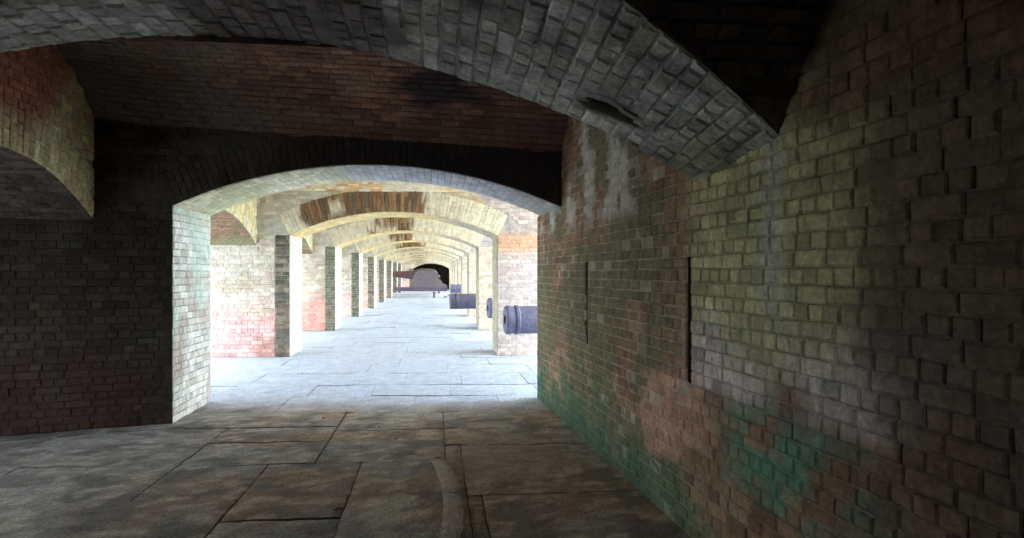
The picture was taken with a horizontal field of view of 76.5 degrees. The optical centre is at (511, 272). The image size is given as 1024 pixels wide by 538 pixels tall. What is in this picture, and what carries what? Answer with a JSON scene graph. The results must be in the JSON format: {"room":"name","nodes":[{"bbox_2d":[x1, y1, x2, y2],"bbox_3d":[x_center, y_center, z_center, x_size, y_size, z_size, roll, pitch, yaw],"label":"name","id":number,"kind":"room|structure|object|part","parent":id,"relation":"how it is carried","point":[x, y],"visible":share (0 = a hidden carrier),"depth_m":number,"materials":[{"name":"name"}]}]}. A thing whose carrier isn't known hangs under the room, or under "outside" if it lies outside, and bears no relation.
{"room":"fort casemate","nodes":[
{"label":"fort casemate","id":0,"kind":"room"},
{"bbox_2d":[0,44,94,219],"bbox_3d":[-5.168,-1.334,4.858,2.222,1.649,3.411,0,0,-7],"label":"wall","id":1,"kind":"structure","parent":0,"point":[46,118],"depth_m":5.97,"materials":[{"name":"brick"}]},
{"bbox_2d":[210,199,312,253],"bbox_3d":[-6.006,-1.327,12.888,2.222,1.646,10.085,0,0,-7],"label":"arch","id":2,"kind":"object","parent":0,"point":[226,228],"depth_m":11.81,"materials":[{"name":"brick"}]},
{"bbox_2d":[0,117,561,435],"bbox_3d":[-2.530,-0.200,7.414,6.297,3.600,1.831,0,0,-7],"label":"wall","id":3,"kind":"structure","parent":0,"point":[105,322],"depth_m":6.80,"materials":[{"name":"brick"}]},
{"bbox_2d":[0,289,691,537],"bbox_3d":[-4.217,1.607,30.466,9.900,0.066,66.500,0,0,-7],"label":"floor","id":4,"kind":"structure","parent":0,"point":[260,459],"depth_m":5.61,"materials":[{"name":"grey stone"}]},
{"bbox_2d":[393,268,447,296],"bbox_3d":[-6.652,0.655,43.543,4.700,1.889,1.500,0,0,-7],"label":"gun","id":5,"kind":"object","parent":4,"relation":"on","point":[423,279],"visible":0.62,"depth_m":43.06,"materials":[{"name":"metal"}]},
{"bbox_3d":[-6.619,1.110,43.044,4.650,0.260,0.180,0,0,-7],"label":"chassis rail","id":6,"kind":"part","parent":5,"relation":"part of","materials":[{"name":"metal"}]},
{"bbox_3d":[1.316,1.287,10.324,0.551,0.627,0.763,0,0,-11],"label":"support block","id":7,"kind":"object","parent":4,"relation":"on","visible":0},
{"bbox_2d":[503,305,536,334],"bbox_3d":[1.188,0.735,10.300,2.638,0.474,0.675,0,0,-11],"label":"barrel","id":8,"kind":"object","parent":7,"relation":"on","point":[517,319],"visible":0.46,"depth_m":9.93,"materials":[{"name":"metal"}]},
{"bbox_3d":[0.871,1.323,14.954,0.551,0.554,0.763,0,0,-13],"label":"support block","id":9,"kind":"object","parent":4,"relation":"on","visible":0},
{"bbox_2d":[486,298,492,317],"bbox_3d":[0.783,0.800,14.934,2.720,0.489,0.696,0,0,-13],"label":"barrel","id":10,"kind":"object","parent":9,"relation":"on","point":[489,304],"visible":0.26,"depth_m":14.53,"materials":[{"name":"metal"}]},
{"bbox_3d":[-0.469,1.369,20.083,0.551,0.462,0.763,0,0,-11],"label":"support block","id":11,"kind":"object","parent":4,"relation":"on","visible":0},
{"bbox_2d":[449,293,475,308],"bbox_3d":[-0.491,0.880,20.078,2.856,0.513,0.731,0,0,-11],"label":"barrel","id":12,"kind":"object","parent":11,"relation":"on","point":[456,301],"visible":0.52,"depth_m":19.70,"materials":[{"name":"metal"}]},
{"bbox_3d":[-1.634,1.317,32.632,0.551,0.567,0.763,0,0,-11],"label":"support block","id":13,"kind":"object","parent":4,"relation":"on","visible":0},
{"bbox_2d":[450,284,460,292],"bbox_3d":[-1.790,0.800,32.603,2.584,0.464,0.661,0,0,-11],"label":"barrel","id":14,"kind":"object","parent":13,"relation":"on","point":[454,288],"visible":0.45,"depth_m":32.24,"materials":[{"name":"metal"}]},
{"bbox_2d":[210,191,537,356],"bbox_3d":[-2.574,-0.200,12.972,8.400,3.600,1.160,0,0,-3],"label":"wall","id":15,"kind":"structure","parent":0,"point":[256,302],"depth_m":12.36,"materials":[{"name":"brick"}]},
{"bbox_2d":[56,35,697,151],"bbox_3d":[-1.626,-1.706,5.353,5.134,0.906,3.571,0,0,-7],"label":"vault","id":16,"kind":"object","parent":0,"point":[237,83],"visible":0.38,"depth_m":6.57,"materials":[{"name":"red brick"}]},
{"bbox_2d":[287,180,468,191],"bbox_3d":[-1.346,-1.846,10.309,6.480,0.608,4.782,0,0,-7],"label":"vault","id":17,"kind":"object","parent":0,"point":[384,186],"visible":0.02,"depth_m":12.28,"materials":[{"name":"brick"}]},
{"bbox_2d":[0,0,777,180],"bbox_3d":[-2.028,-0.275,2.776,6.616,3.750,1.614,0,0,-7],"label":"arch","id":18,"kind":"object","parent":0,"point":[604,65],"depth_m":3.21,"materials":[{"name":"brick"}]},
{"bbox_2d":[302,217,492,330],"bbox_3d":[-3.224,-0.200,18.533,8.400,3.600,1.159,0,0,-3],"label":"wall","id":19,"kind":"structure","parent":0,"point":[321,269],"depth_m":17.93,"materials":[{"name":"brick"}]},
{"bbox_2d":[341,233,475,316],"bbox_3d":[-3.874,-0.200,24.095,8.400,3.600,1.159,0,0,-3],"label":"wall","id":20,"kind":"structure","parent":0,"point":[352,255],"depth_m":23.48,"materials":[{"name":"brick"}]},
{"bbox_2d":[363,242,466,307],"bbox_3d":[-4.536,-0.200,29.753,8.403,3.600,1.158,0,0,-3],"label":"wall","id":21,"kind":"structure","parent":0,"point":[369,258],"depth_m":29.15,"materials":[{"name":"brick"}]},
{"bbox_2d":[376,248,460,301],"bbox_3d":[-5.187,-0.200,35.318,8.401,3.600,1.159,0,0,-3],"label":"wall","id":22,"kind":"structure","parent":0,"point":[381,260],"depth_m":34.71,"materials":[{"name":"brick"}]},
{"bbox_2d":[386,252,456,297],"bbox_3d":[-5.861,-0.200,41.079,8.399,3.600,1.159,0,0,-3],"label":"wall","id":23,"kind":"structure","parent":0,"point":[389,262],"depth_m":40.46,"materials":[{"name":"brick"}]},
{"bbox_2d":[393,255,453,293],"bbox_3d":[-6.511,-0.200,46.641,8.399,3.600,1.158,0,0,-3],"label":"wall","id":24,"kind":"structure","parent":0,"point":[395,263],"depth_m":46.08,"materials":[{"name":"brick"}]},
{"bbox_2d":[398,257,451,292],"bbox_3d":[-7.161,-0.200,52.203,8.400,3.600,1.158,0,0,-3],"label":"wall","id":25,"kind":"structure","parent":0,"point":[410,259],"depth_m":51.65,"materials":[{"name":"brick"}]},
{"bbox_2d":[402,258,450,290],"bbox_3d":[-7.811,-0.200,57.765,8.400,3.600,1.159,0,0,-3],"label":"wall","id":26,"kind":"structure","parent":0,"point":[407,266],"depth_m":57.17,"materials":[{"name":"brick"}]},
{"bbox_2d":[413,264,448,288],"bbox_3d":[-8.105,-0.400,60.341,10.226,4.000,4.092,0,0,-3],"label":"wall","id":27,"kind":"structure","parent":0,"point":[443,271],"depth_m":62.44,"materials":[{"name":"brick"}]},
{"bbox_2d":[624,0,831,133],"bbox_3d":[-1.424,-1.164,0.769,6.550,1.221,3.939,0,0,-7],"label":"ceiling","id":28,"kind":"structure","parent":0,"point":[759,49],"depth_m":2.73,"materials":[{"name":"brick"}]},
{"bbox_2d":[537,0,1023,537],"bbox_3d":[2.233,-0.450,3.206,2.212,4.100,10.742,0,0,-9],"label":"wall","id":29,"kind":"structure","parent":0,"point":[836,308],"depth_m":2.68,"materials":[{"name":"brick"}]}
]}

